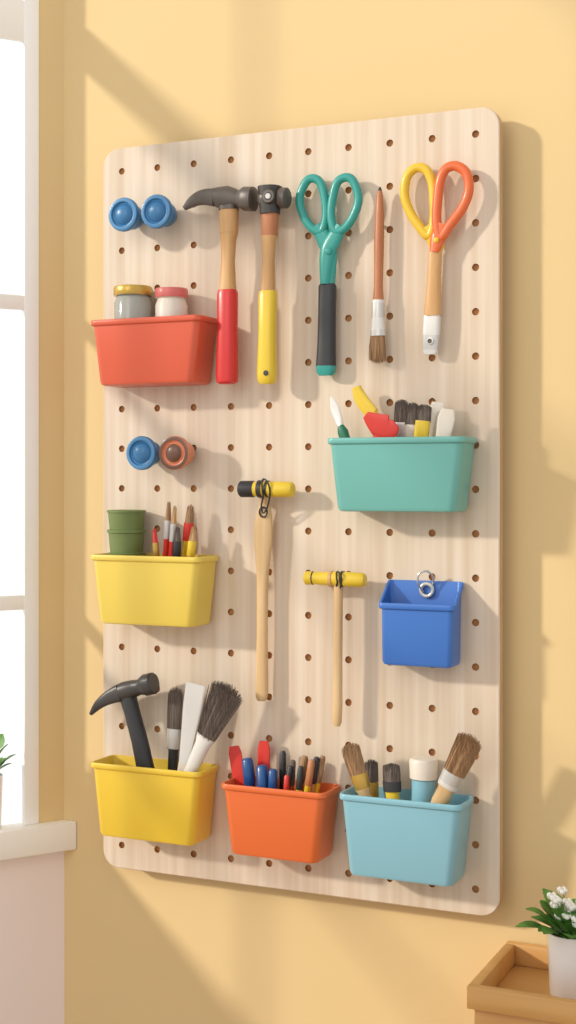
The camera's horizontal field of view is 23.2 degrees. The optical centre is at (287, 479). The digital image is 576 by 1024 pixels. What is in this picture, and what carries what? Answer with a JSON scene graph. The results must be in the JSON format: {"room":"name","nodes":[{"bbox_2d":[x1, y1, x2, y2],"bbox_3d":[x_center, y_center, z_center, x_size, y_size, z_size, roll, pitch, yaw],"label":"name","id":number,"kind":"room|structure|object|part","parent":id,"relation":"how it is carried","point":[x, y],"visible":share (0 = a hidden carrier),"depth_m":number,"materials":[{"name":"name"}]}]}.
{"room":"craft room","nodes":[
{"label":"craft room","id":0,"kind":"room"},
{"bbox_2d":[0,0,63,1023],"bbox_3d":[-1.719,-0.100,1.474,3.210,3.200,0.014,0,0,-33],"label":"wall","id":1,"kind":"structure","parent":0,"point":[31,887],"depth_m":2.31,"materials":[{"name":"yellow paint"}]},
{"bbox_2d":[0,0,38,824],"bbox_3d":[-1.117,-0.468,1.855,1.675,2.065,0.012,0,0,-33],"label":"window","id":2,"kind":"structure","parent":1,"relation":"in","point":[19,19],"depth_m":2.29,"materials":[{"name":"white paint"}]},
{"bbox_2d":[0,820,76,860],"bbox_3d":[-1.120,0.589,1.866,1.783,0.047,0.062,0,0,-32],"label":"trim","id":3,"kind":"structure","parent":1,"relation":"attached to","point":[17,840],"depth_m":2.28,"materials":[{"name":"beige paint"}]},
{"bbox_2d":[0,734,15,827],"bbox_3d":[-0.484,0.488,2.266,0.082,0.152,0.076,0,0,-26],"label":"potted plant","id":4,"kind":"object","parent":3,"relation":"on","point":[2,739],"visible":1,"depth_m":2.27,"materials":[{"name":"green plant"}]},
{"bbox_2d":[64,0,575,1023],"bbox_3d":[0.809,-0.100,1.820,2.630,3.200,0.050,0,0,24],"label":"wall","id":5,"kind":"structure","parent":0,"point":[141,947],"depth_m":2.13,"materials":[{"name":"yellow paint"}]},
{"bbox_2d":[103,107,502,915],"bbox_3d":[-0.002,0.045,2.108,0.654,1.150,0.094,0,0,24],"label":"pegboard","id":6,"kind":"object","parent":5,"relation":"attached to","point":[247,429],"depth_m":2.10,"materials":[{"name":"brown wood"}]},
{"bbox_3d":[-0.248,-0.413,2.197,0.053,0.053,0.054,0,0,24],"label":"peg knob","id":7,"kind":"part","parent":6,"relation":"part of","materials":[{"name":"blue plastic"}]},
{"bbox_3d":[-0.218,-0.042,2.184,0.053,0.053,0.054,0,0,24],"label":"peg knob","id":8,"kind":"part","parent":6,"relation":"part of","materials":[{"name":"blue plastic"}]},
{"bbox_2d":[91,315,216,387],"bbox_3d":[-0.207,-0.198,2.169,0.195,0.102,0.071,0,0,24],"label":"storage bin","id":9,"kind":"object","parent":6,"relation":"attached to","point":[160,351],"visible":0.96,"depth_m":2.14,"materials":[{"name":"red plastic"}]},
{"bbox_2d":[113,284,152,318],"bbox_3d":[-0.242,-0.234,2.188,0.061,0.136,0.061,0,0,24],"label":"jar","id":10,"kind":"object","parent":9,"relation":"in","point":[132,300],"visible":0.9,"depth_m":2.16,"materials":[{"name":"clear glass"}]},
{"bbox_2d":[155,287,187,316],"bbox_3d":[-0.180,-0.229,2.160,0.052,0.131,0.052,0,0,24],"label":"jar","id":11,"kind":"object","parent":9,"relation":"in","point":[171,301],"visible":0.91,"depth_m":2.14,"materials":[{"name":"beige plastic"}]},
{"bbox_2d":[91,755,217,845],"bbox_3d":[-0.207,0.496,2.169,0.195,0.114,0.071,0,0,24],"label":"storage bin","id":12,"kind":"object","parent":6,"relation":"attached to","point":[160,804],"visible":1,"depth_m":2.14,"materials":[{"name":"yellow plastic"}]},
{"bbox_2d":[89,672,159,767],"bbox_3d":[-0.257,0.418,2.188,0.132,0.239,0.034,0,0,24],"label":"hammer","id":13,"kind":"object","parent":12,"relation":"in","point":[126,692],"visible":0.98,"depth_m":2.17,"materials":[{"name":"black metal"}]},
{"bbox_2d":[167,686,182,769],"bbox_3d":[-0.176,0.430,2.173,0.027,0.221,0.014,0,0,24],"label":"paintbrush","id":14,"kind":"object","parent":12,"relation":"in","point":[175,697],"visible":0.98,"depth_m":2.17,"materials":[{"name":"black rubber"}]},
{"bbox_2d":[177,682,205,770],"bbox_3d":[-0.154,0.423,2.147,0.061,0.227,0.011,0,0,24],"label":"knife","id":15,"kind":"object","parent":12,"relation":"in","point":[194,694],"visible":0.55,"depth_m":2.15,"materials":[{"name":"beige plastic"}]},
{"bbox_2d":[184,680,243,771],"bbox_3d":[-0.131,0.419,2.118,0.142,0.236,0.015,0,0,24],"label":"paintbrush","id":16,"kind":"object","parent":12,"relation":"in","point":[222,701],"visible":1,"depth_m":2.10,"materials":[{"name":"brown wood"}]},
{"bbox_2d":[91,553,217,627],"bbox_3d":[-0.207,0.170,2.169,0.195,0.107,0.071,0,0,24],"label":"storage bin","id":17,"kind":"object","parent":6,"relation":"attached to","point":[148,589],"visible":0.94,"depth_m":2.14,"materials":[{"name":"yellow plastic"}]},
{"bbox_2d":[107,510,145,555],"bbox_3d":[-0.253,0.131,2.193,0.061,0.168,0.061,0,0,24],"label":"cups","id":18,"kind":"object","parent":17,"relation":"in","point":[126,532],"visible":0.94,"depth_m":2.17,"materials":[{"name":"green plastic"}]},
{"bbox_2d":[152,528,159,555],"bbox_3d":[-0.201,0.142,2.154,0.018,0.135,0.010,0,0,43],"label":"brush","id":19,"kind":"object","parent":17,"relation":"in","point":[155,545],"visible":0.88,"depth_m":2.15,"materials":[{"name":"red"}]},
{"bbox_2d":[163,502,170,555],"bbox_3d":[-0.189,0.122,2.174,0.016,0.178,0.012,0,0,-15],"label":"brush","id":20,"kind":"object","parent":17,"relation":"in","point":[167,521],"visible":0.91,"depth_m":2.17,"materials":[{"name":"metal"}]},
{"bbox_2d":[168,505,176,556],"bbox_3d":[-0.180,0.124,2.154,0.018,0.170,0.010,0,0,-5],"label":"brush","id":21,"kind":"object","parent":17,"relation":"in","point":[173,524],"visible":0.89,"depth_m":2.15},
{"bbox_2d":[172,526,181,556],"bbox_3d":[-0.171,0.139,2.141,0.015,0.137,0.015,0,0,24],"label":"brush","id":22,"kind":"object","parent":17,"relation":"in","point":[177,542],"visible":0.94,"depth_m":2.14,"materials":[{"name":"black plastic"}]},
{"bbox_2d":[181,504,193,556],"bbox_3d":[-0.157,0.124,2.157,0.024,0.172,0.017,0,0,24],"label":"brush","id":23,"kind":"object","parent":17,"relation":"in","point":[189,520],"visible":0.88,"depth_m":2.15,"materials":[{"name":"red plastic"}]},
{"bbox_2d":[187,526,196,556],"bbox_3d":[-0.150,0.139,2.134,0.022,0.137,0.012,0,0,1],"label":"brush","id":24,"kind":"object","parent":17,"relation":"in","point":[191,548],"visible":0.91,"depth_m":2.13,"materials":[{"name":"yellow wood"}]},
{"bbox_3d":[-0.194,-0.413,2.173,0.053,0.053,0.054,0,0,24],"label":"peg knob","id":25,"kind":"part","parent":6,"relation":"part of","materials":[{"name":"blue plastic"}]},
{"bbox_3d":[-0.166,-0.041,2.160,0.053,0.053,0.054,0,0,24],"label":"peg knob","id":26,"kind":"part","parent":6,"relation":"part of","materials":[{"name":"orange plastic"}]},
{"bbox_2d":[183,186,257,383],"bbox_3d":[-0.103,-0.295,2.133,0.127,0.300,0.053,0,0,24],"label":"hammer","id":27,"kind":"object","parent":6,"relation":"attached to","point":[228,199],"visible":1,"depth_m":2.11,"materials":[{"name":"dark steel"},{"name":"wood"},{"name":"red plastic"}]},
{"bbox_2d":[237,478,295,700],"bbox_3d":[-0.030,0.165,2.104,0.088,0.336,0.045,0,0,24],"label":"mallet","id":28,"kind":"object","parent":6,"relation":"attached to","point":[263,526],"visible":1,"depth_m":2.11,"materials":[{"name":"light wood"},{"name":"black rubber"},{"name":"yellow plastic"}]},
{"bbox_2d":[257,184,291,383],"bbox_3d":[-0.019,-0.290,2.093,0.050,0.294,0.056,0,0,24],"label":"hammer","id":29,"kind":"object","parent":6,"relation":"hanging from","point":[271,198],"visible":1,"depth_m":2.08,"materials":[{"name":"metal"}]},
{"bbox_2d":[222,776,339,862],"bbox_3d":[-0.011,0.504,2.080,0.170,0.105,0.071,0,0,24],"label":"storage bin","id":30,"kind":"object","parent":6,"relation":"attached to","point":[289,825],"visible":0.81,"depth_m":2.05,"materials":[{"name":"orange plastic"}]},
{"bbox_2d":[229,745,244,785],"bbox_3d":[-0.069,0.478,2.117,0.046,0.152,0.005,0,0,28],"label":"swatch","id":31,"kind":"object","parent":30,"relation":"in","point":[235,754],"visible":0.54,"depth_m":2.12,"materials":[{"name":"red plastic"}]},
{"bbox_2d":[242,757,255,786],"bbox_3d":[-0.054,0.481,2.096,0.034,0.129,0.018,0,0,37],"label":"marker pen","id":32,"kind":"object","parent":30,"relation":"in","point":[247,763],"visible":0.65,"depth_m":2.09,"materials":[{"name":"blue plastic"}]},
{"bbox_2d":[256,765,267,787],"bbox_3d":[-0.037,0.483,2.083,0.023,0.118,0.021,0,0,24],"label":"marker pen","id":33,"kind":"object","parent":30,"relation":"in","point":[262,770],"visible":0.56,"depth_m":2.08,"materials":[{"name":"blue plastic"}]},
{"bbox_2d":[257,740,269,770],"bbox_3d":[-0.037,0.473,2.111,0.021,0.158,0.006,0,0,24],"label":"swatch","id":34,"kind":"object","parent":30,"relation":"in","point":[263,758],"visible":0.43,"depth_m":2.11,"materials":[{"name":"red plastic"}]},
{"bbox_2d":[268,769,276,788],"bbox_3d":[-0.023,0.484,2.075,0.014,0.112,0.018,0,0,24],"label":"marker pen","id":35,"kind":"object","parent":30,"relation":"in","point":[272,773],"visible":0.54,"depth_m":2.07,"materials":[{"name":"blue plastic"}]},
{"bbox_2d":[279,751,285,788],"bbox_3d":[-0.008,0.476,2.095,0.010,0.140,0.015,0,0,24],"label":"marker pen","id":36,"kind":"object","parent":30,"relation":"in","point":[282,761],"visible":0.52,"depth_m":2.09,"materials":[{"name":"black plastic"}]},
{"bbox_2d":[283,775,289,789],"bbox_3d":[-0.003,0.487,2.066,0.010,0.103,0.013,0,0,24],"label":"marker pen","id":37,"kind":"object","parent":30,"relation":"in","point":[286,786],"visible":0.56,"depth_m":2.06,"materials":[{"name":"red plastic"}]},
{"bbox_2d":[286,765,293,789],"bbox_3d":[-0.006,0.482,2.072,0.030,0.119,0.010,0,0,11],"label":"marker pen","id":38,"kind":"object","parent":30,"relation":"in","point":[290,768],"visible":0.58,"depth_m":2.07,"materials":[{"name":"black plastic"}]},
{"bbox_2d":[290,760,295,790],"bbox_3d":[0.003,0.479,2.079,0.017,0.126,0.010,0,0,-11],"label":"marker pen","id":39,"kind":"object","parent":30,"relation":"in","point":[292,762],"visible":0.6,"depth_m":2.08,"materials":[{"name":"grey plastic"}]},
{"bbox_2d":[296,766,303,790],"bbox_3d":[0.014,0.479,2.060,0.018,0.116,0.010,0,0,-6],"label":"marker pen","id":40,"kind":"object","parent":30,"relation":"in","point":[299,782],"visible":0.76,"depth_m":2.06,"materials":[{"name":"black plastic"}]},
{"bbox_2d":[299,755,307,790],"bbox_3d":[0.014,0.476,2.079,0.031,0.134,0.012,0,0,11],"label":"marker pen","id":41,"kind":"object","parent":30,"relation":"in","point":[304,759],"visible":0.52,"depth_m":2.07,"materials":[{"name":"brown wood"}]},
{"bbox_2d":[304,759,314,791],"bbox_3d":[0.026,0.474,2.058,0.028,0.126,0.011,0,0,9],"label":"marker pen","id":42,"kind":"object","parent":30,"relation":"in","point":[311,763],"visible":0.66,"depth_m":2.05,"materials":[{"name":"orange plastic"}]},
{"bbox_2d":[311,756,319,792],"bbox_3d":[0.033,0.474,2.066,0.028,0.132,0.010,0,0,10],"label":"marker pen","id":43,"kind":"object","parent":30,"relation":"in","point":[316,759],"visible":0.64,"depth_m":2.06,"materials":[{"name":"black plastic"}]},
{"bbox_2d":[315,755,325,792],"bbox_3d":[0.039,0.474,2.070,0.032,0.134,0.010,0,0,13],"label":"marker pen","id":44,"kind":"object","parent":30,"relation":"in","point":[322,758],"visible":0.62,"depth_m":2.06,"materials":[{"name":"brown wood"}]},
{"bbox_2d":[295,173,362,375],"bbox_3d":[0.062,-0.305,2.072,0.109,0.300,0.027,0,0,24],"label":"scissors","id":45,"kind":"object","parent":6,"relation":"attached to","point":[328,242],"visible":1,"depth_m":2.06,"materials":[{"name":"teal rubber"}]},
{"bbox_2d":[303,571,366,726],"bbox_3d":[0.071,0.246,2.058,0.096,0.228,0.045,0,0,24],"label":"mallet","id":46,"kind":"object","parent":6,"relation":"attached to","point":[338,580],"visible":1,"depth_m":2.04,"materials":[{"name":"beige wood"}]},
{"bbox_2d":[369,187,385,363],"bbox_3d":[0.130,-0.298,2.041,0.025,0.257,0.023,0,0,-2],"label":"paintbrush","id":47,"kind":"object","parent":6,"relation":"attached to","point":[377,345],"visible":1,"depth_m":2.03,"materials":[{"name":"brown wood"}]},
{"bbox_2d":[328,436,476,511],"bbox_3d":[0.162,-0.008,2.002,0.207,0.106,0.071,0,0,24],"label":"storage bin","id":48,"kind":"object","parent":6,"relation":"attached to","point":[372,474],"visible":1,"depth_m":1.97,"materials":[{"name":"teal plastic"}]},
{"bbox_2d":[330,397,349,437],"bbox_3d":[0.090,-0.045,2.033,0.064,0.153,0.012,0,0,29],"label":"knife","id":49,"kind":"object","parent":48,"relation":"in","point":[343,432],"visible":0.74,"depth_m":2.04,"materials":[{"name":"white plastic"}]},
{"bbox_2d":[352,385,377,414],"bbox_3d":[0.118,-0.054,2.033,0.054,0.167,0.009,0,0,24],"label":"spatula","id":50,"kind":"object","parent":48,"relation":"in","point":[361,399],"visible":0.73,"depth_m":2.03,"materials":[{"name":"yellow plastic"}]},
{"bbox_2d":[363,412,398,436],"bbox_3d":[0.134,-0.035,2.002,0.054,0.127,0.009,0,0,24],"label":"scraper","id":51,"kind":"object","parent":48,"relation":"in","point":[379,425],"visible":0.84,"depth_m":2.00,"materials":[{"name":"red plastic"}]},
{"bbox_2d":[394,399,407,436],"bbox_3d":[0.163,-0.045,2.022,0.024,0.144,0.016,0,0,24],"label":"paintbrush","id":52,"kind":"object","parent":48,"relation":"in","point":[400,405],"visible":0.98,"depth_m":2.02,"materials":[{"name":"brown wood"}]},
{"bbox_2d":[404,402,417,436],"bbox_3d":[0.176,-0.043,2.001,0.021,0.138,0.016,0,0,24],"label":"paintbrush","id":53,"kind":"object","parent":48,"relation":"in","point":[411,409],"visible":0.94,"depth_m":2.00,"materials":[{"name":"brown wood"}]},
{"bbox_2d":[414,404,431,436],"bbox_3d":[0.188,-0.041,1.981,0.030,0.134,0.014,0,0,7],"label":"paintbrush","id":54,"kind":"object","parent":48,"relation":"in","point":[423,418],"visible":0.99,"depth_m":1.98,"materials":[{"name":"yellow plastic"}]},
{"bbox_2d":[429,402,444,436],"bbox_3d":[0.208,-0.043,1.994,0.032,0.138,0.010,0,0,24],"label":"spreader","id":55,"kind":"object","parent":48,"relation":"in","point":[436,406],"visible":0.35,"depth_m":1.99,"materials":[{"name":"white plastic"}]},
{"bbox_2d":[436,408,454,435],"bbox_3d":[0.216,-0.037,1.968,0.040,0.128,0.007,0,0,24],"label":"spreader","id":56,"kind":"object","parent":48,"relation":"in","point":[446,417],"visible":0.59,"depth_m":1.96,"materials":[{"name":"white plastic"}]},
{"bbox_2d":[340,786,473,885],"bbox_3d":[0.169,0.508,1.999,0.184,0.117,0.071,0,0,24],"label":"storage bin","id":57,"kind":"object","parent":6,"relation":"attached to","point":[404,839],"visible":0.86,"depth_m":1.97,"materials":[{"name":"blue plastic"}]},
{"bbox_2d":[341,743,371,796],"bbox_3d":[0.111,0.464,2.011,0.074,0.172,0.018,0,0,24],"label":"paintbrush","id":58,"kind":"object","parent":57,"relation":"in","point":[354,762],"visible":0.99,"depth_m":2.01,"materials":[{"name":"brown wood"}]},
{"bbox_2d":[365,759,378,796],"bbox_3d":[0.123,0.482,2.035,0.016,0.151,0.026,0,0,-30],"label":"paintbrush","id":59,"kind":"object","parent":57,"relation":"in","point":[371,766],"visible":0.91,"depth_m":2.03,"materials":[{"name":"brown wood"}]},
{"bbox_2d":[383,763,400,799],"bbox_3d":[0.148,0.475,1.997,0.028,0.143,0.017,0,0,24],"label":"paintbrush","id":60,"kind":"object","parent":57,"relation":"in","point":[391,772],"visible":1,"depth_m":1.99,"materials":[{"name":"black rubber"}]},
{"bbox_2d":[409,756,437,802],"bbox_3d":[0.193,0.473,1.996,0.041,0.154,0.041,0,0,24],"label":"foam dabber","id":61,"kind":"object","parent":57,"relation":"in","point":[422,769],"visible":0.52,"depth_m":1.98,"materials":[{"name":"white plastic"}]},
{"bbox_2d":[430,732,481,803],"bbox_3d":[0.218,0.448,1.960,0.112,0.194,0.020,0,0,24],"label":"paintbrush","id":62,"kind":"object","parent":57,"relation":"in","point":[465,750],"visible":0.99,"depth_m":1.94,"materials":[{"name":"brown wood"}]},
{"bbox_2d":[379,570,462,667],"bbox_3d":[0.190,0.197,2.002,0.115,0.136,0.049,0,0,24],"label":"storage bin","id":63,"kind":"object","parent":6,"relation":"attached to","point":[421,620],"depth_m":1.99,"materials":[{"name":"blue plastic"}]},
{"bbox_2d":[400,161,473,354],"bbox_3d":[0.214,-0.318,2.003,0.112,0.276,0.027,0,0,24],"label":"scissors","id":64,"kind":"object","parent":6,"relation":"attached to","point":[435,232],"visible":1,"depth_m":2.00,"materials":[{"name":"orange plastic"}]},
{"bbox_3d":[-0.672,1.520,0.817,4.500,0.040,3.000,0,0,24],"label":"floor","id":65,"kind":"structure","parent":0,"visible":0},
{"bbox_2d":[467,941,575,1023],"bbox_3d":[0.499,1.081,1.806,0.503,0.839,0.224,0,0,24],"label":"wooden tray","id":66,"kind":"object","parent":65,"relation":"on","point":[513,987],"visible":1,"depth_m":1.83,"materials":[{"name":"brown wood"}]},
{"bbox_2d":[515,886,575,998],"bbox_3d":[0.385,0.620,1.873,0.148,0.140,0.131,0,0,24],"label":"potted flowering plant","id":67,"kind":"object","parent":66,"relation":"on","point":[561,911],"visible":0.99,"depth_m":1.86,"materials":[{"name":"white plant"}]}
]}

